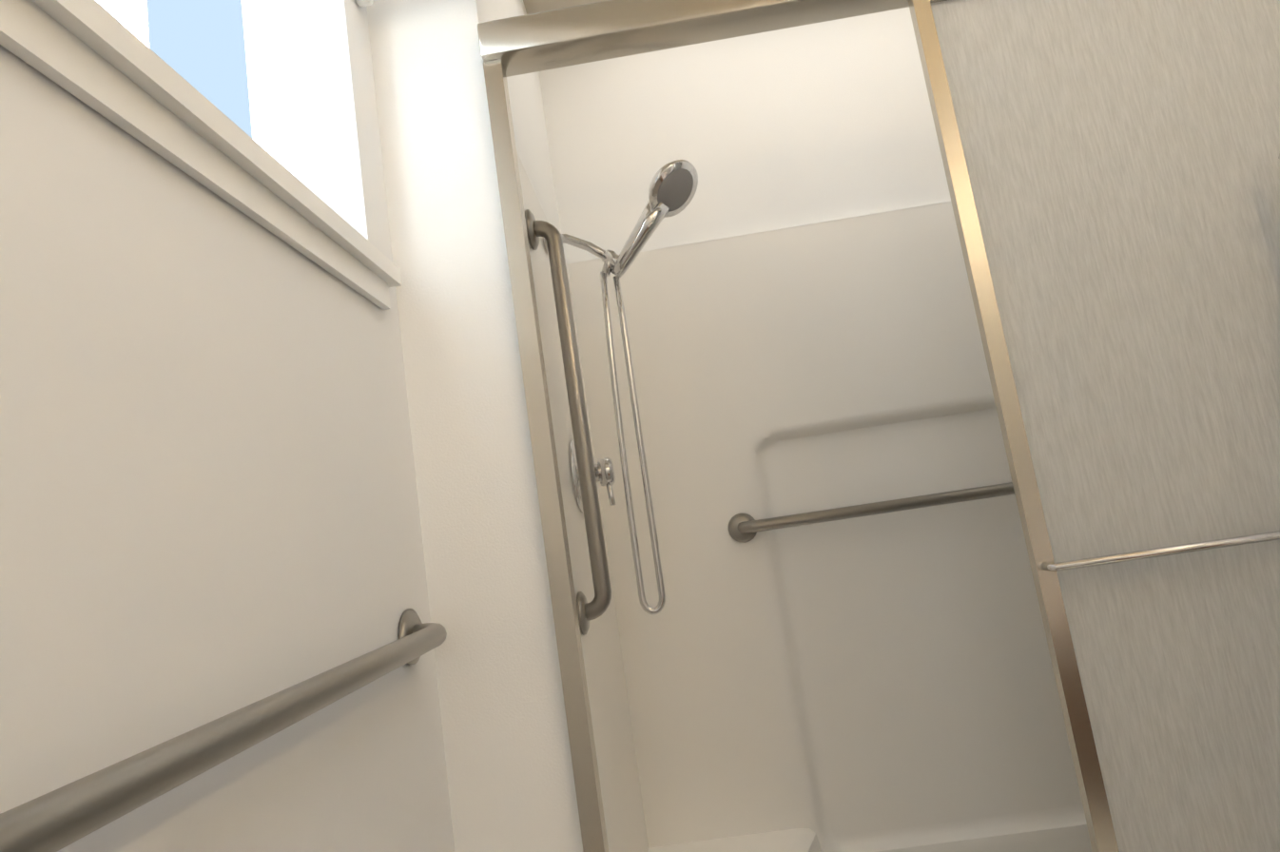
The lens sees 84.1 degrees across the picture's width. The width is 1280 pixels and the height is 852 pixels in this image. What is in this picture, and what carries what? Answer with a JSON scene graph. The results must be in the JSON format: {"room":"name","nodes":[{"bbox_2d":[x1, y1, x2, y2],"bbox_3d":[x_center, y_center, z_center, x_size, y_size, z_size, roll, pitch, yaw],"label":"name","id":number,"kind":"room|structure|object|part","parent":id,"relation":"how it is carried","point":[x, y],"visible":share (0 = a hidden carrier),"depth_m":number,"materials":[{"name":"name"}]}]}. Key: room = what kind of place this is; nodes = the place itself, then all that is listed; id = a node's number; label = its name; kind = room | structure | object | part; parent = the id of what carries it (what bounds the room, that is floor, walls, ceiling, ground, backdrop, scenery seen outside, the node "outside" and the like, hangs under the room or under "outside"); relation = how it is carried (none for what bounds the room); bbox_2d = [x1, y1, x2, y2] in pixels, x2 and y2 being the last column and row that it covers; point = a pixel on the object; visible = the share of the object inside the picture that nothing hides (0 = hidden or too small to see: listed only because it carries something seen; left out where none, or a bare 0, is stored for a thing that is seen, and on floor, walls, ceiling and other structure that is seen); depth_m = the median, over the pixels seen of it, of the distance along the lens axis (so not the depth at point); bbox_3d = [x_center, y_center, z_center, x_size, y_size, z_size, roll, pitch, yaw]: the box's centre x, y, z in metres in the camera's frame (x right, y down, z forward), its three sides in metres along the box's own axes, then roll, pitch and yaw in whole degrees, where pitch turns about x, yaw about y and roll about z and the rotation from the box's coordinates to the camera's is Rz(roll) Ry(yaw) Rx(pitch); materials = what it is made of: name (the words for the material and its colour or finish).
{"room":"bathroom","nodes":[
{"label":"bathroom","id":0,"kind":"room"},
{"bbox_2d":[0,0,455,851],"bbox_3d":[-0.484,0.038,0.515,0.160,2.845,3.270,-9,-8,2],"label":"wall","id":1,"kind":"structure","parent":0,"point":[209,510],"depth_m":0.65,"materials":[{"name":"white paint"}]},
{"bbox_2d":[0,0,401,310],"bbox_3d":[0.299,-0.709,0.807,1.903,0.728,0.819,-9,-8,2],"label":"window","id":2,"kind":"structure","parent":1,"relation":"in","point":[188,87],"depth_m":0.79,"materials":[{"name":"white plastic"}]},
{"bbox_3d":[0.370,-0.861,1.204,1.746,0.102,0.064,-9,-8,2],"label":"curtain rail","id":3,"kind":"part","parent":2,"relation":"part of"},
{"bbox_2d":[0,608,446,851],"bbox_3d":[-0.331,0.254,0.636,0.066,0.080,0.900,-9,-8,2],"label":"grab rail","id":4,"kind":"object","parent":1,"relation":"attached to","point":[60,818],"visible":1,"depth_m":0.49,"materials":[{"name":"silver metal"}]},
{"bbox_2d":[366,0,583,851],"bbox_3d":[-0.245,0.148,1.588,0.201,2.845,0.850,-9,-8,2],"label":"wall","id":5,"kind":"structure","parent":0,"point":[510,769],"depth_m":1.18,"materials":[{"name":"white paint"}]},
{"bbox_2d":[516,151,648,851],"bbox_3d":[0.672,0.363,1.528,1.546,2.030,0.808,-9,-8,2],"label":"wall surround","id":6,"kind":"object","parent":5,"relation":"attached to","point":[626,829],"visible":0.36,"depth_m":1.49,"materials":[{"name":"white plastic"}]},
{"bbox_2d":[524,209,611,635],"bbox_3d":[-0.136,-0.027,1.377,0.063,0.840,0.080,-9,-8,2],"label":"grab rail","id":7,"kind":"object","parent":6,"relation":"attached to","point":[596,607],"visible":1,"depth_m":1.36,"materials":[{"name":"silver metal"}]},
{"bbox_2d":[569,439,615,513],"bbox_3d":[-0.098,0.104,1.560,0.083,0.164,0.164,-9,-8,2],"label":"shower valve","id":8,"kind":"object","parent":6,"relation":"attached to","point":[604,472],"visible":0.65,"depth_m":1.53,"materials":[{"name":"silver metal"}]},
{"bbox_2d":[543,159,698,614],"bbox_3d":[0.015,-0.080,1.530,0.365,0.956,0.158,-9,-8,2],"label":"shower head","id":9,"kind":"object","parent":6,"relation":"attached to","point":[672,188],"visible":0.88,"depth_m":1.57},
{"bbox_2d":[523,0,605,14],"bbox_3d":[0.205,-1.531,0.624,2.070,0.060,3.370,-9,-8,2],"label":"ceiling","id":10,"kind":"structure","parent":0,"point":[534,6],"depth_m":2.08,"materials":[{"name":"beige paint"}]},
{"bbox_2d":[538,6,950,264],"bbox_3d":[0.450,0.106,2.044,1.950,2.845,0.120,-9,-8,2],"label":"wall","id":11,"kind":"structure","parent":0,"point":[810,124],"depth_m":2.12,"materials":[{"name":"white paint"}]},
{"bbox_2d":[567,201,1092,851],"bbox_3d":[0.676,0.375,1.617,1.532,2.032,0.623,-9,-8,2],"label":"wall surround","id":12,"kind":"object","parent":11,"relation":"attached to","point":[880,683],"depth_m":1.93,"materials":[{"name":"white plastic"}]},
{"bbox_2d":[728,482,1014,542],"bbox_3d":[0.721,0.207,1.904,0.975,0.080,0.078,-9,-8,2],"label":"grab rail","id":13,"kind":"object","parent":12,"relation":"attached to","point":[744,527],"visible":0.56,"depth_m":1.88,"materials":[{"name":"silver metal"}]},
{"bbox_3d":[0.629,1.317,0.239,2.070,0.060,3.370,-9,-8,2],"label":"floor","id":14,"kind":"structure","parent":0,"visible":0},
{"bbox_3d":[0.812,1.322,1.328,1.546,0.205,0.946,-9,-8,2],"label":"pan","id":15,"kind":"object","parent":14,"relation":"on","visible":0},
{"bbox_2d":[477,0,1279,851],"bbox_3d":[0.627,0.178,1.097,1.546,2.030,0.088,-9,-8,2],"label":"shower door","id":16,"kind":"structure","parent":15,"relation":"on","point":[1113,173],"depth_m":1.12,"materials":[{"name":"silver metal"}]},
{"bbox_3d":[0.976,0.137,1.091,0.707,1.854,0.036,-9,-8,2],"label":"glass","id":17,"kind":"part","parent":16,"relation":"part of","materials":[{"name":"white"}]},
{"bbox_3d":[0.976,0.156,1.048,0.741,0.013,0.025,-9,-8,2],"label":"handle","id":18,"kind":"part","parent":16,"relation":"part of","materials":[{"name":"silver metal"}]}
]}

